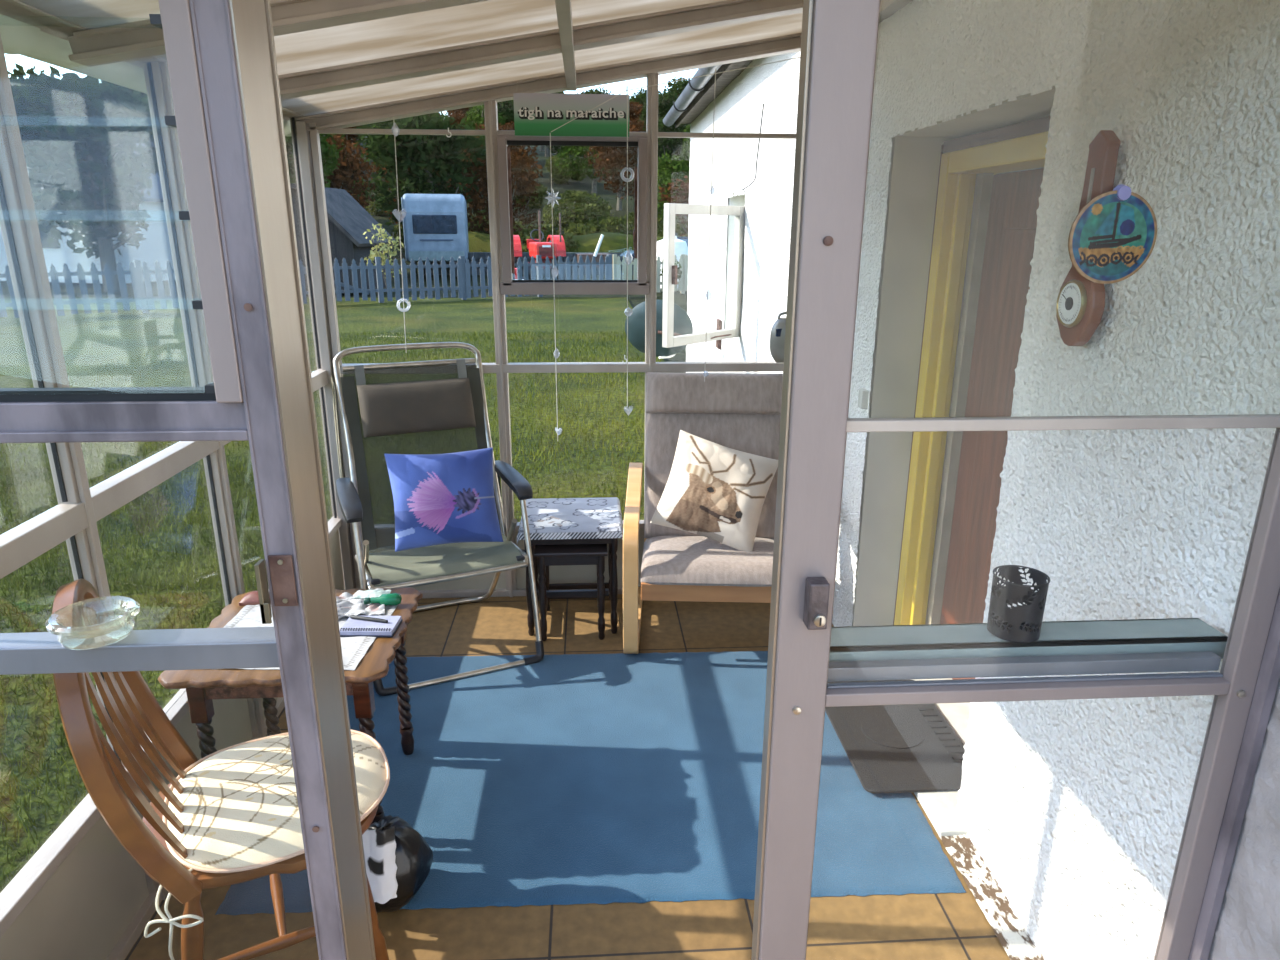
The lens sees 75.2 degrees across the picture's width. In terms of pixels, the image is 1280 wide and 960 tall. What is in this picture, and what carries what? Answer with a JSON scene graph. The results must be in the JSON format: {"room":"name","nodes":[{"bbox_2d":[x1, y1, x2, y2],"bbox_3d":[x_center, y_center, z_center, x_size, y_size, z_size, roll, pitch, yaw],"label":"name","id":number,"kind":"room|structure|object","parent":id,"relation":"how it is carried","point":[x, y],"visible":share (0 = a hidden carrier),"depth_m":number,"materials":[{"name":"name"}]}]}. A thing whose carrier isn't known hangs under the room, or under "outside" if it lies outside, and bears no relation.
{"room":"sunroom","nodes":[
{"label":"sunroom","id":0,"kind":"room"},
{"bbox_2d":[0,34,344,959],"bbox_3d":[-1.243,-0.079,2.313,0.060,2.030,2.480,-1,17,-3],"label":"window frame","id":1,"kind":"structure","parent":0,"point":[82,895],"depth_m":1.81,"materials":[{"name":"beige metal"}]},
{"bbox_2d":[0,172,67,501],"bbox_3d":[-1.198,-0.334,1.334,0.009,0.975,0.614,-1,17,-3],"label":"window","id":2,"kind":"structure","parent":1,"relation":"in","point":[3,201],"depth_m":1.65,"materials":[{"name":"clear glass"}]},
{"bbox_2d":[70,535,120,761],"bbox_3d":[-1.202,0.477,1.578,0.009,0.590,0.614,-1,17,-3],"label":"window","id":3,"kind":"structure","parent":1,"relation":"in","point":[72,539],"depth_m":1.80,"materials":[{"name":"clear glass"}]},
{"bbox_2d":[5,0,302,116],"bbox_3d":[-1.221,-1.022,1.815,0.070,0.085,2.950,-1,17,-3],"label":"trim","id":4,"kind":"structure","parent":1,"relation":"attached to","point":[15,2],"depth_m":1.70,"materials":[{"name":"beige metal"}]},
{"bbox_2d":[147,62,199,386],"bbox_3d":[-1.239,-0.524,1.964,0.009,0.975,0.634,-1,17,-3],"label":"window","id":5,"kind":"structure","parent":1,"relation":"in","point":[151,81],"depth_m":2.23,"materials":[{"name":"clear glass"}]},
{"bbox_2d":[206,454,231,603],"bbox_3d":[-1.242,0.287,2.209,0.009,0.590,0.634,-1,17,-3],"label":"window","id":6,"kind":"structure","parent":1,"relation":"in","point":[207,456],"depth_m":2.49,"materials":[{"name":"clear glass"}]},
{"bbox_2d":[291,117,320,368],"bbox_3d":[-1.316,-0.883,3.154,0.009,0.975,0.324,-1,17,-3],"label":"window","id":7,"kind":"structure","parent":1,"relation":"in","point":[292,118],"depth_m":3.29,"materials":[{"name":"clear glass"}]},
{"bbox_2d":[320,387,336,517],"bbox_3d":[-1.320,-0.072,3.399,0.009,0.590,0.324,-1,17,-3],"label":"window","id":8,"kind":"structure","parent":1,"relation":"in","point":[321,388],"depth_m":3.55,"materials":[{"name":"clear glass"}]},
{"bbox_2d":[331,377,342,477],"bbox_3d":[-1.240,-0.155,3.417,0.026,0.540,0.009,7,18,21],"label":"hanging cord","id":9,"kind":"object","parent":1,"relation":"hanging from","point":[332,382],"visible":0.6,"depth_m":3.40,"materials":[{"name":"white"}]},
{"bbox_2d":[0,0,375,959],"bbox_3d":[-0.126,0.124,1.190,2.170,2.300,0.142,-1,17,-3],"label":"door frame","id":10,"kind":"structure","parent":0,"point":[234,39],"depth_m":1.10,"materials":[{"name":"metal"}]},
{"bbox_2d":[45,596,139,649],"bbox_3d":[-0.770,0.204,1.175,0.113,0.040,0.113,-1,17,-3],"label":"glass ashtray","id":11,"kind":"object","parent":10,"relation":"on","point":[60,625],"visible":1,"depth_m":1.16,"materials":[{"name":"clear glass"}]},
{"bbox_2d":[0,0,242,402],"bbox_3d":[-0.822,-0.410,0.962,0.646,0.644,0.064,-1,17,-3],"label":"window","id":12,"kind":"structure","parent":10,"relation":"in","point":[174,18],"depth_m":0.99,"materials":[{"name":"metal"}]},
{"bbox_2d":[751,0,1279,959],"bbox_3d":[0.565,0.259,1.237,0.746,1.980,0.084,-1,17,-4],"label":"door","id":13,"kind":"structure","parent":10,"relation":"in","point":[839,38],"depth_m":1.19,"materials":[{"name":"metal"}]},
{"bbox_2d":[829,618,1227,661],"bbox_3d":[0.600,0.260,1.326,0.650,0.037,0.070,-1,17,-3],"label":"ledge","id":14,"kind":"object","parent":13,"relation":"attached to","point":[1130,636],"visible":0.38,"depth_m":1.30,"materials":[{"name":"grey metal"}]},
{"bbox_2d":[987,565,1049,642],"bbox_3d":[0.593,0.194,1.307,0.082,0.097,0.082,5,17,14],"label":"candle holder","id":15,"kind":"object","parent":14,"relation":"on","point":[1022,623],"visible":1,"depth_m":1.28,"materials":[{"name":"black paint"}]},
{"bbox_2d":[1068,184,1156,283],"bbox_3d":[0.605,-0.314,1.063,0.115,0.122,0.010,-1,17,-3],"label":"decorative plate","id":16,"kind":"object","parent":13,"relation":"attached to","point":[1114,234],"visible":1,"depth_m":1.06,"materials":[{"name":"ceramic"}]},
{"bbox_2d":[1113,184,1130,200],"bbox_3d":[0.609,-0.362,1.049,0.022,0.022,0.010,-1,17,-3],"label":"cup","id":17,"kind":"object","parent":16,"relation":"on","point":[1121,192],"depth_m":1.05,"materials":[{"name":"rubber"}]},
{"bbox_2d":[1188,588,1279,959],"bbox_3d":[0.944,0.167,1.236,0.014,2.200,0.070,-1,17,-3],"label":"trim","id":18,"kind":"structure","parent":13,"relation":"attached to","point":[1269,671],"depth_m":1.30,"materials":[{"name":"metal"}]},
{"bbox_2d":[0,0,912,133],"bbox_3d":[-0.183,-1.151,1.852,2.210,0.439,2.965,-1,17,-3],"label":"ceiling","id":19,"kind":"structure","parent":0,"point":[341,63],"depth_m":2.50,"materials":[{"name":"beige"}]},
{"bbox_2d":[0,14,291,135],"bbox_3d":[-1.334,-0.975,1.872,0.139,0.079,3.045,-1,17,-3],"label":"gutter","id":20,"kind":"object","parent":19,"relation":"attached to","point":[18,37],"visible":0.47,"depth_m":1.84,"materials":[{"name":"white plastic"}]},
{"bbox_2d":[550,133,557,440],"bbox_3d":[-0.331,-0.721,3.243,0.068,1.176,0.024,-3,17,-9],"label":"strand","id":21,"kind":"object","parent":19,"relation":"hanging from","point":[550,133],"visible":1,"depth_m":3.23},
{"bbox_2d":[513,82,628,136],"bbox_3d":[-0.261,-1.416,3.179,0.439,0.190,0.018,-1,17,-3],"label":"board","id":22,"kind":"object","parent":19,"relation":"attached to","point":[535,114],"visible":0.98,"depth_m":3.18,"materials":[{"name":"green wood"}]},
{"bbox_2d":[624,86,632,411],"bbox_3d":[-0.048,-0.854,3.223,0.048,1.234,0.034,7,18,22],"label":"strand","id":23,"kind":"object","parent":19,"relation":"hanging from","point":[627,86],"visible":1,"depth_m":3.22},
{"bbox_2d":[703,69,715,381],"bbox_3d":[0.272,-0.953,3.212,0.028,1.156,0.023,-1,17,-3],"label":"strand","id":24,"kind":"object","parent":19,"relation":"hanging from","point":[715,69],"visible":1,"depth_m":3.20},
{"bbox_2d":[290,73,795,597],"bbox_3d":[-0.274,-0.589,3.512,2.155,2.323,0.095,-1,17,-3],"label":"wall","id":25,"kind":"structure","parent":0,"point":[510,583],"depth_m":3.44,"materials":[{"name":"beige metal"}]},
{"bbox_2d":[497,134,648,294],"bbox_3d":[-0.265,-1.057,3.340,0.608,0.610,0.095,-1,17,-3],"label":"window","id":26,"kind":"structure","parent":25,"relation":"in","point":[509,286],"depth_m":3.34,"materials":[{"name":"metal"}]},
{"bbox_2d":[770,312,785,362],"bbox_3d":[0.646,-0.599,3.502,0.190,0.217,0.076,-1,17,-3],"label":"radio","id":27,"kind":"object","parent":25,"relation":"attached to","point":[777,335],"visible":0.34,"depth_m":3.49,"materials":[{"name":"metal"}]},
{"bbox_2d":[124,594,1009,959],"bbox_3d":[-0.083,1.435,1.034,2.200,0.120,6.100,-1,17,-3],"label":"floor","id":28,"kind":"structure","parent":0,"point":[926,926],"depth_m":2.03,"materials":[{"name":"stone"}]},
{"bbox_2d":[51,579,388,959],"bbox_3d":[-0.838,0.636,1.770,0.522,0.982,0.506,-8,19,-26],"label":"chair","id":29,"kind":"object","parent":28,"relation":"on","point":[101,771],"visible":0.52,"depth_m":1.59,"materials":[{"name":"brown wood"}]},
{"bbox_2d":[144,729,389,959],"bbox_3d":[-0.780,0.751,1.818,0.460,0.215,0.478,-5,18,-18],"label":"seat cushion","id":30,"kind":"object","parent":29,"relation":"on","point":[239,801],"visible":0.66,"depth_m":1.73,"materials":[{"name":"beige fabric"}]},
{"bbox_2d":[333,342,543,695],"bbox_3d":[-0.799,0.098,3.231,0.702,1.169,0.699,-8,18,-24],"label":"garden chair","id":31,"kind":"object","parent":28,"relation":"on","point":[402,407],"visible":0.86,"depth_m":3.25,"materials":[{"name":"green fabric"}]},
{"bbox_2d":[384,447,502,551],"bbox_3d":[-0.748,0.076,3.199,0.419,0.362,0.167,-4,17,-15],"label":"cushion","id":32,"kind":"object","parent":31,"relation":"on","point":[446,498],"visible":1,"depth_m":3.15,"materials":[{"name":"fabric"}]},
{"bbox_2d":[534,544,607,640],"bbox_3d":[-0.284,0.426,3.490,0.292,0.392,0.344,-1,17,-3],"label":"table","id":33,"kind":"object","parent":28,"relation":"on","point":[561,554],"visible":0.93,"depth_m":3.32,"materials":[{"name":"black wood"}]},
{"bbox_2d":[524,538,617,635],"bbox_3d":[-0.288,0.371,3.552,0.399,0.462,0.394,-1,17,-3],"label":"table","id":34,"kind":"object","parent":28,"relation":"on","point":[611,587],"visible":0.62,"depth_m":3.40,"materials":[{"name":"black wood"}]},
{"bbox_2d":[517,497,622,543],"bbox_3d":[-0.288,0.171,3.502,0.424,0.061,0.434,-1,17,-3],"label":"table cloth","id":35,"kind":"object","parent":34,"relation":"on","point":[548,518],"visible":0.97,"depth_m":3.44,"materials":[{"name":"fabric"}]},
{"bbox_2d":[215,651,965,914],"bbox_3d":[-0.144,0.870,2.683,1.918,0.007,1.316,-1,17,-3],"label":"rug","id":36,"kind":"object","parent":28,"relation":"on","point":[565,779],"visible":0.63,"depth_m":2.46,"materials":[{"name":"blue carpet"}]},
{"bbox_2d":[158,587,422,823],"bbox_3d":[-0.931,0.675,2.378,0.565,0.552,0.551,-1,17,-3],"label":"side table","id":37,"kind":"object","parent":36,"relation":"on","point":[202,686],"visible":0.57,"depth_m":2.13,"materials":[{"name":"brown wood"}]},
{"bbox_2d":[239,591,270,605],"bbox_3d":[-1.131,0.344,2.461,0.090,0.031,0.060,-1,17,-3],"label":"case","id":38,"kind":"object","parent":37,"relation":"on","point":[251,598],"visible":0.57,"depth_m":2.44,"materials":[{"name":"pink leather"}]},
{"bbox_2d":[214,604,397,670],"bbox_3d":[-0.933,0.418,2.264,0.440,0.006,0.380,0,17,0],"label":"table cloth","id":39,"kind":"object","parent":37,"relation":"on","point":[354,649],"visible":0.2,"depth_m":2.25,"materials":[{"name":"white fabric"}]},
{"bbox_2d":[336,588,384,618],"bbox_3d":[-0.858,0.361,2.413,0.220,0.021,0.160,-5,18,-17],"label":"map","id":40,"kind":"object","parent":39,"relation":"on","point":[347,606],"visible":0.49,"depth_m":2.40,"materials":[{"name":"white paper"}]},
{"bbox_2d":[353,590,391,598],"bbox_3d":[-0.796,0.335,2.474,0.100,0.016,0.050,-1,17,-3],"label":"packet","id":41,"kind":"object","parent":40,"relation":"on","point":[368,593],"visible":0.86,"depth_m":2.46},
{"bbox_2d":[340,616,402,636],"bbox_3d":[-0.741,0.400,2.291,0.146,0.022,0.100,0,17,0],"label":"notebook","id":42,"kind":"object","parent":39,"relation":"on","point":[352,627],"visible":0.99,"depth_m":2.27,"materials":[{"name":"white paper"}]},
{"bbox_2d":[364,593,401,605],"bbox_3d":[-0.750,0.350,2.427,0.106,0.036,0.036,-3,17,-9],"label":"bottle","id":43,"kind":"object","parent":39,"relation":"on","point":[389,599],"visible":1,"depth_m":2.42,"materials":[{"name":"plastic"}]},
{"bbox_2d":[368,815,432,912],"bbox_3d":[-0.625,0.949,2.054,0.218,0.216,0.204,-1,17,-3],"label":"bag","id":44,"kind":"object","parent":36,"relation":"on","point":[414,856],"visible":0.56,"depth_m":2.01,"materials":[{"name":"black plastic"}]},
{"bbox_2d":[362,825,397,903],"bbox_3d":[-0.620,0.896,1.938,0.103,0.179,0.059,1,17,3],"label":"label","id":45,"kind":"object","parent":44,"relation":"on","point":[379,846],"visible":0.68,"depth_m":1.93,"materials":[{"name":"white paper"}]},
{"bbox_2d":[623,372,782,653],"bbox_3d":[0.301,0.129,3.367,0.708,1.037,0.685,1,17,2],"label":"armchair","id":46,"kind":"object","parent":28,"relation":"on","point":[736,411],"visible":0.63,"depth_m":3.44,"materials":[{"name":"beige fabric"}]},
{"bbox_2d":[640,536,773,586],"bbox_3d":[0.297,0.310,3.325,0.575,0.127,0.500,1,17,2],"label":"seat cushion","id":47,"kind":"object","parent":46,"relation":"on","point":[667,561],"depth_m":3.12,"materials":[{"name":"beige fabric"}]},
{"bbox_2d":[644,413,780,551],"bbox_3d":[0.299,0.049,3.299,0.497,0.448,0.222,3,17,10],"label":"cushion","id":48,"kind":"object","parent":46,"relation":"on","point":[714,491],"visible":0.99,"depth_m":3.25,"materials":[{"name":"fabric"}]},
{"bbox_2d":[646,372,782,413],"bbox_3d":[0.312,-0.362,3.490,0.575,0.168,0.137,1,17,2],"label":"cushion","id":49,"kind":"object","parent":46,"relation":"on","point":[666,392],"depth_m":3.44,"materials":[{"name":"beige fabric"}]},
{"bbox_2d":[910,678,970,835],"bbox_3d":[0.987,0.825,2.827,0.380,0.022,1.075,-1,17,-3],"label":"step","id":50,"kind":"structure","parent":28,"relation":"on","point":[940,807],"depth_m":2.43,"materials":[{"name":"paint"}]},
{"bbox_2d":[825,679,964,793],"bbox_3d":[0.842,0.826,2.753,0.390,0.016,0.620,-1,17,-3],"label":"door mat","id":51,"kind":"object","parent":50,"relation":"on","point":[906,748],"visible":0.68,"depth_m":2.65,"materials":[{"name":"black rubber"}]},
{"bbox_2d":[724,167,1043,342],"bbox_3d":[3.351,-0.430,2.819,4.958,2.750,12.160,-1,17,-3],"label":"masonry","id":52,"kind":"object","parent":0,"point":[738,200],"visible":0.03,"depth_m":6.16,"materials":[{"name":"white paint"}]},
{"bbox_2d":[686,0,1279,959],"bbox_3d":[0.744,-0.953,4.481,0.016,2.770,8.360,-1,17,-3],"label":"wall","id":53,"kind":"structure","parent":0,"point":[1077,809],"depth_m":1.66,"materials":[{"name":"white paint"}]},
{"bbox_2d":[625,302,644,352],"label":"tank","id":54,"kind":"object","parent":53,"relation":"attached to","point":[636,322],"depth_m":6.33,"materials":[{"name":"metal"}]},
{"bbox_2d":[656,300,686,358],"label":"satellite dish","id":55,"kind":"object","parent":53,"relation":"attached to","point":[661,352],"depth_m":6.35,"materials":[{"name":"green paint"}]},
{"bbox_2d":[673,304,693,335],"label":"satellite dish","id":56,"kind":"object","parent":53,"relation":"attached to","point":[683,325],"depth_m":6.26,"materials":[{"name":"green paint"}]},
{"bbox_2d":[662,203,744,347],"bbox_3d":[0.423,-1.291,5.235,0.077,0.840,0.771,15,22,40],"label":"casement window","id":57,"kind":"structure","parent":53,"relation":"in","point":[670,209],"depth_m":5.12,"materials":[{"name":"white paint"}]},
{"bbox_2d":[852,85,1055,625],"bbox_3d":[1.120,-0.132,2.058,0.412,2.500,3.310,-1,17,-3],"label":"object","id":58,"kind":"structure","parent":53,"relation":"in","point":[915,155],"depth_m":2.98,"materials":[{"name":"white paint"}]},
{"bbox_2d":[893,116,1050,679],"bbox_3d":[1.154,-0.086,2.598,0.220,1.900,1.012,-1,17,-3],"label":"door","id":59,"kind":"structure","parent":58,"relation":"attached to","point":[984,227],"depth_m":2.84,"materials":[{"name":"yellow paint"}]},
{"bbox_2d":[939,834,1044,959],"bbox_3d":[0.893,1.085,1.966,0.085,0.012,0.720,-1,17,-3],"label":"trim","id":60,"kind":"structure","parent":53,"relation":"attached to","point":[1006,924],"depth_m":2.08,"materials":[{"name":"paint"}]},
{"bbox_2d":[1056,130,1120,345],"bbox_3d":[0.889,-0.473,1.652,0.037,0.413,0.132,-1,17,-3],"label":"barometer","id":61,"kind":"object","parent":53,"relation":"attached to","point":[1080,305],"visible":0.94,"depth_m":1.64,"materials":[{"name":"brown wood"}]},
{"label":"outside","id":62,"kind":"structure","parent":0,"visible":0},
{"bbox_3d":[4.018,-3.257,2.056,6.640,2.990,12.250,-1,17,-3],"label":"house roof","id":63,"kind":"structure","parent":62,"visible":0},
{"bbox_2d":[675,59,753,127],"bbox_3d":[0.811,-1.749,2.288,0.175,0.120,12.220,-1,17,-3],"label":"soffit","id":64,"kind":"structure","parent":63,"relation":"attached to","point":[704,97],"depth_m":6.11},
{"bbox_2d":[663,65,721,125],"bbox_3d":[0.451,-2.696,5.495,0.138,0.081,5.540,-1,17,-3],"label":"gutter","id":65,"kind":"object","parent":64,"relation":"attached to","point":[695,85],"visible":0.48,"depth_m":6.27,"materials":[{"name":"grey plastic"}]},
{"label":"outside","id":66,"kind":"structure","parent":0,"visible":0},
{"bbox_2d":[0,297,663,892],"bbox_3d":[-8.067,-0.988,8.891,17.000,0.031,24.500,-1,17,-3],"label":"lawn","id":67,"kind":"structure","parent":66,"point":[95,339],"depth_m":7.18,"materials":[{"name":"green plant"}]},
{"bbox_2d":[0,260,178,317],"bbox_3d":[-11.708,-3.385,14.987,9.721,1.020,0.136,-14,22,-39],"label":"picket fence","id":68,"kind":"object","parent":67,"relation":"on","point":[136,272],"visible":0.48,"depth_m":16.12,"materials":[{"name":"blue paint"}]},
{"bbox_2d":[299,254,611,303],"bbox_3d":[-4.244,-4.849,19.954,7.948,1.020,0.137,-9,19,-27],"label":"picket fence","id":69,"kind":"object","parent":67,"relation":"on","point":[464,287],"visible":0.74,"depth_m":19.61,"materials":[{"name":"blue paint"}]},
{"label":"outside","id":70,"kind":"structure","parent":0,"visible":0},
{"bbox_2d":[468,231,687,272],"bbox_3d":[-0.275,-9.715,35.385,16.000,1.607,3.200,-1,17,-3],"label":"grass bank","id":71,"kind":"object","parent":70,"point":[478,242],"visible":0.2,"depth_m":34.39,"materials":[{"name":"green plant"}]},
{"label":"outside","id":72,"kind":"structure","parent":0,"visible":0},
{"bbox_2d":[1,136,689,372],"bbox_3d":[-21.796,-13.853,25.836,260.000,15.285,280.000,-1,17,-3],"label":"hillside","id":73,"kind":"structure","parent":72,"point":[680,299],"depth_m":39.77,"materials":[{"name":"green plant"}]},
{"bbox_2d":[8,63,159,291],"bbox_3d":[-14.746,-7.845,22.343,5.164,6.072,4.570,-3,17,-10],"label":"house","id":74,"kind":"structure","parent":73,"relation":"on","point":[64,129],"depth_m":21.63,"materials":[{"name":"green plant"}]},
{"bbox_2d":[0,139,175,283],"bbox_3d":[-16.848,-9.118,27.887,5.600,4.450,7.400,5,17,16],"label":"outbuilding","id":75,"kind":"structure","parent":73,"relation":"on","point":[156,245],"depth_m":25.23,"materials":[{"name":"stone"}]},
{"bbox_2d":[99,79,153,139],"bbox_3d":[-16.498,-11.027,30.145,5.282,7.803,5.688,-8,18,-24],"label":"evergreen tree","id":76,"kind":"object","parent":73,"relation":"on","point":[129,92],"visible":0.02,"depth_m":27.56,"materials":[{"name":"green plant"}]},
{"bbox_2d":[285,134,369,213],"bbox_3d":[-11.153,-9.048,27.017,4.369,5.731,4.101,-12,20,-34],"label":"leafy tree","id":77,"kind":"object","parent":73,"relation":"on","point":[328,166],"visible":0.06,"depth_m":26.00,"materials":[{"name":"green plant"}]},
{"bbox_2d":[290,183,396,290],"bbox_3d":[-9.231,-6.641,22.500,4.400,2.880,3.000,1,17,2],"label":"shed","id":78,"kind":"object","parent":73,"relation":"on","point":[348,220],"visible":0.22,"depth_m":21.52,"materials":[{"name":"wood"}]},
{"bbox_2d":[324,134,375,202],"bbox_3d":[-11.979,-10.447,32.143,4.739,5.442,4.438,4,17,14],"label":"autumn tree","id":79,"kind":"object","parent":73,"relation":"on","point":[346,170],"visible":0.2,"depth_m":30.67,"materials":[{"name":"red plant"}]},
{"bbox_2d":[328,141,376,210],"bbox_3d":[-14.688,-12.568,38.313,4.848,5.616,4.443,5,17,15],"label":"autumn tree","id":80,"kind":"object","parent":73,"relation":"on","point":[364,204],"visible":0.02,"depth_m":38.73,"materials":[{"name":"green plant"}]},
{"bbox_2d":[363,223,403,288],"bbox_3d":[-6.423,-5.525,20.850,1.114,1.764,0.705,11,20,32],"label":"young shrub","id":81,"kind":"object","parent":73,"relation":"on","point":[383,249],"visible":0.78,"depth_m":20.73,"materials":[{"name":"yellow plant"}]},
{"bbox_2d":[353,112,485,234],"bbox_3d":[-9.099,-12.284,35.478,5.824,7.137,4.292,-3,17,-12],"label":"evergreen tree","id":82,"kind":"object","parent":73,"relation":"on","point":[423,154],"visible":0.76,"depth_m":34.53,"materials":[{"name":"green plant"}]},
{"bbox_2d":[401,194,468,276],"bbox_3d":[-7.372,-8.934,30.429,2.130,2.757,5.055,-3,17,-10],"label":"caravan","id":83,"kind":"object","parent":73,"relation":"on","point":[435,226],"visible":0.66,"depth_m":28.02,"materials":[{"name":"blue paint"}]},
{"bbox_2d":[461,105,505,168],"bbox_3d":[-11.694,-25.586,63.582,3.862,6.213,4.146,6,18,19],"label":"leafy tree","id":84,"kind":"object","parent":73,"relation":"on","point":[477,116],"visible":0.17,"depth_m":62.61,"materials":[{"name":"green plant"}]},
{"bbox_2d":[465,100,525,148],"bbox_3d":[-11.828,-28.715,69.580,5.973,6.530,4.493,-12,21,-36],"label":"evergreen tree","id":85,"kind":"object","parent":73,"relation":"on","point":[506,108],"visible":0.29,"depth_m":67.95,"materials":[{"name":"green plant"}]},
{"bbox_2d":[450,147,546,234],"bbox_3d":[-5.930,-11.436,35.723,4.036,5.308,4.350,-6,18,-20],"label":"autumn tree","id":86,"kind":"object","parent":73,"relation":"on","point":[522,182],"visible":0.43,"depth_m":35.09,"materials":[{"name":"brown plant"}]},
{"bbox_2d":[458,136,538,208],"bbox_3d":[-8.557,-17.451,48.877,4.790,5.653,4.468,-7,18,-22],"label":"autumn tree","id":87,"kind":"object","parent":73,"relation":"on","point":[528,149],"visible":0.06,"depth_m":47.61,"materials":[{"name":"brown plant"}]},
{"bbox_2d":[423,252,633,274],"bbox_3d":[0.028,-7.986,30.721,15.992,0.790,0.549,-1,17,-3],"label":"wall","id":88,"kind":"structure","parent":73,"relation":"on","point":[477,255],"depth_m":30.19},
{"bbox_2d":[513,183,548,208],"bbox_3d":[-7.475,-18.578,54.856,2.754,1.955,3.006,-6,18,-19],"label":"bush","id":89,"kind":"object","parent":73,"relation":"on","point":[542,191],"visible":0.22,"depth_m":54.58,"materials":[{"name":"green plant"}]},
{"bbox_2d":[513,211,565,279],"bbox_3d":[-3.241,-7.371,26.274,1.800,2.150,2.873,-4,17,-15],"label":"tractor","id":90,"kind":"object","parent":73,"relation":"on","point":[535,247],"visible":0.55,"depth_m":26.11,"materials":[{"name":"red metal"}]},
{"bbox_2d":[513,228,580,251],"bbox_3d":[-4.036,-9.510,34.804,2.722,2.080,3.459,-7,18,-23],"label":"bush","id":91,"kind":"object","parent":73,"relation":"on","point":[525,235],"visible":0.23,"depth_m":34.12,"materials":[{"name":"green plant"}]},
{"bbox_2d":[545,155,586,183],"bbox_3d":[-5.831,-24.440,65.827,3.208,2.541,3.343,-6,18,-19],"label":"bush","id":92,"kind":"object","parent":73,"relation":"on","point":[555,172],"visible":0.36,"depth_m":65.18,"materials":[{"name":"green plant"}]},
{"bbox_2d":[542,199,602,234],"bbox_3d":[-3.798,-14.562,46.728,3.488,2.380,3.914,0,17,-1],"label":"bush","id":93,"kind":"object","parent":73,"relation":"on","point":[569,211],"visible":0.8,"depth_m":45.72,"materials":[{"name":"green plant"}]},
{"bbox_2d":[552,190,613,219],"bbox_3d":[-3.612,-16.753,51.606,3.907,2.328,3.218,-2,17,-8],"label":"bush","id":94,"kind":"object","parent":73,"relation":"on","point":[576,196],"visible":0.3,"depth_m":50.60,"materials":[{"name":"green plant"}]},
{"bbox_2d":[553,146,616,192],"bbox_3d":[-4.060,-24.021,60.933,4.747,6.429,4.950,5,18,17],"label":"leafy tree","id":95,"kind":"object","parent":73,"relation":"on","point":[575,151],"visible":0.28,"depth_m":60.68,"materials":[{"name":"green plant"}]},
{"bbox_2d":[571,234,612,279],"bbox_3d":[-1.489,-7.153,26.760,1.440,1.468,1.700,-2,17,-8],"label":"trailer","id":96,"kind":"object","parent":73,"relation":"on","point":[595,254],"visible":0.44,"depth_m":26.16,"materials":[{"name":"metal"}]},
{"bbox_2d":[564,216,632,235],"bbox_3d":[-1.954,-11.264,39.783,3.094,2.662,3.363,-6,18,-21],"label":"bush","id":97,"kind":"object","parent":73,"relation":"on","point":[607,225],"visible":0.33,"depth_m":39.09,"materials":[{"name":"green plant"}]},
{"bbox_2d":[584,126,642,210],"bbox_3d":[-1.620,-20.206,54.302,4.802,5.527,4.570,12,20,33],"label":"autumn tree","id":98,"kind":"object","parent":73,"relation":"on","point":[617,159],"visible":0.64,"depth_m":53.72,"materials":[{"name":"brown plant"}]},
{"bbox_2d":[629,101,646,131],"bbox_3d":[-1.039,-34.014,81.191,5.933,5.878,5.429,-3,17,-10],"label":"autumn tree","id":99,"kind":"object","parent":73,"relation":"on","point":[635,110],"visible":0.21,"depth_m":79.90,"materials":[{"name":"brown plant"}]},
{"bbox_2d":[613,254,687,293],"bbox_3d":[1.151,-5.503,22.203,3.784,1.020,0.136,-3,17,-11],"label":"picket fence","id":100,"kind":"object","parent":73,"relation":"on","point":[683,282],"visible":0.31,"depth_m":21.94,"materials":[{"name":"white wood"}]},
{"bbox_2d":[638,91,682,162],"bbox_3d":[2.027,-31.977,76.118,5.135,6.849,4.737,-12,21,-35],"label":"evergreen tree","id":101,"kind":"object","parent":73,"relation":"on","point":[665,100],"visible":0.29,"depth_m":74.50,"materials":[{"name":"green plant"}]},
{"bbox_2d":[657,233,688,289],"bbox_3d":[0.867,-6.090,23.158,0.960,1.530,0.960,-1,17,-3],"label":"water tank","id":102,"kind":"object","parent":73,"relation":"on","point":[681,247],"visible":0.3,"depth_m":22.74,"materials":[{"name":"plastic"}]},
{"bbox_2d":[657,153,689,222],"bbox_3d":[1.405,-15.543,45.875,3.179,4.871,3.250,2,17,7],"label":"leafy tree","id":103,"kind":"object","parent":73,"relation":"on","point":[670,168],"visible":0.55,"depth_m":45.09,"materials":[{"name":"green plant"}]},
{"bbox_2d":[658,115,689,163],"bbox_3d":[2.206,-26.213,66.224,4.003,5.541,4.758,13,21,37],"label":"evergreen tree","id":104,"kind":"object","parent":73,"relation":"on","point":[672,148],"visible":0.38,"depth_m":65.30,"materials":[{"name":"green plant"}]},
{"bbox_2d":[658,176,689,236],"bbox_3d":[2.666,-9.491,31.548,3.438,3.921,3.202,-6,18,-21],"label":"autumn tree","id":105,"kind":"object","parent":73,"relation":"on","point":[685,198],"visible":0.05,"depth_m":31.51,"materials":[{"name":"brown plant"}]},
{"bbox_2d":[664,76,690,96],"bbox_3d":[5.322,-40.052,91.744,6.151,8.095,6.209,-7,18,-22],"label":"evergreen tree","id":106,"kind":"object","parent":73,"relation":"on","point":[677,87],"visible":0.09,"depth_m":89.62,"materials":[{"name":"green plant"}]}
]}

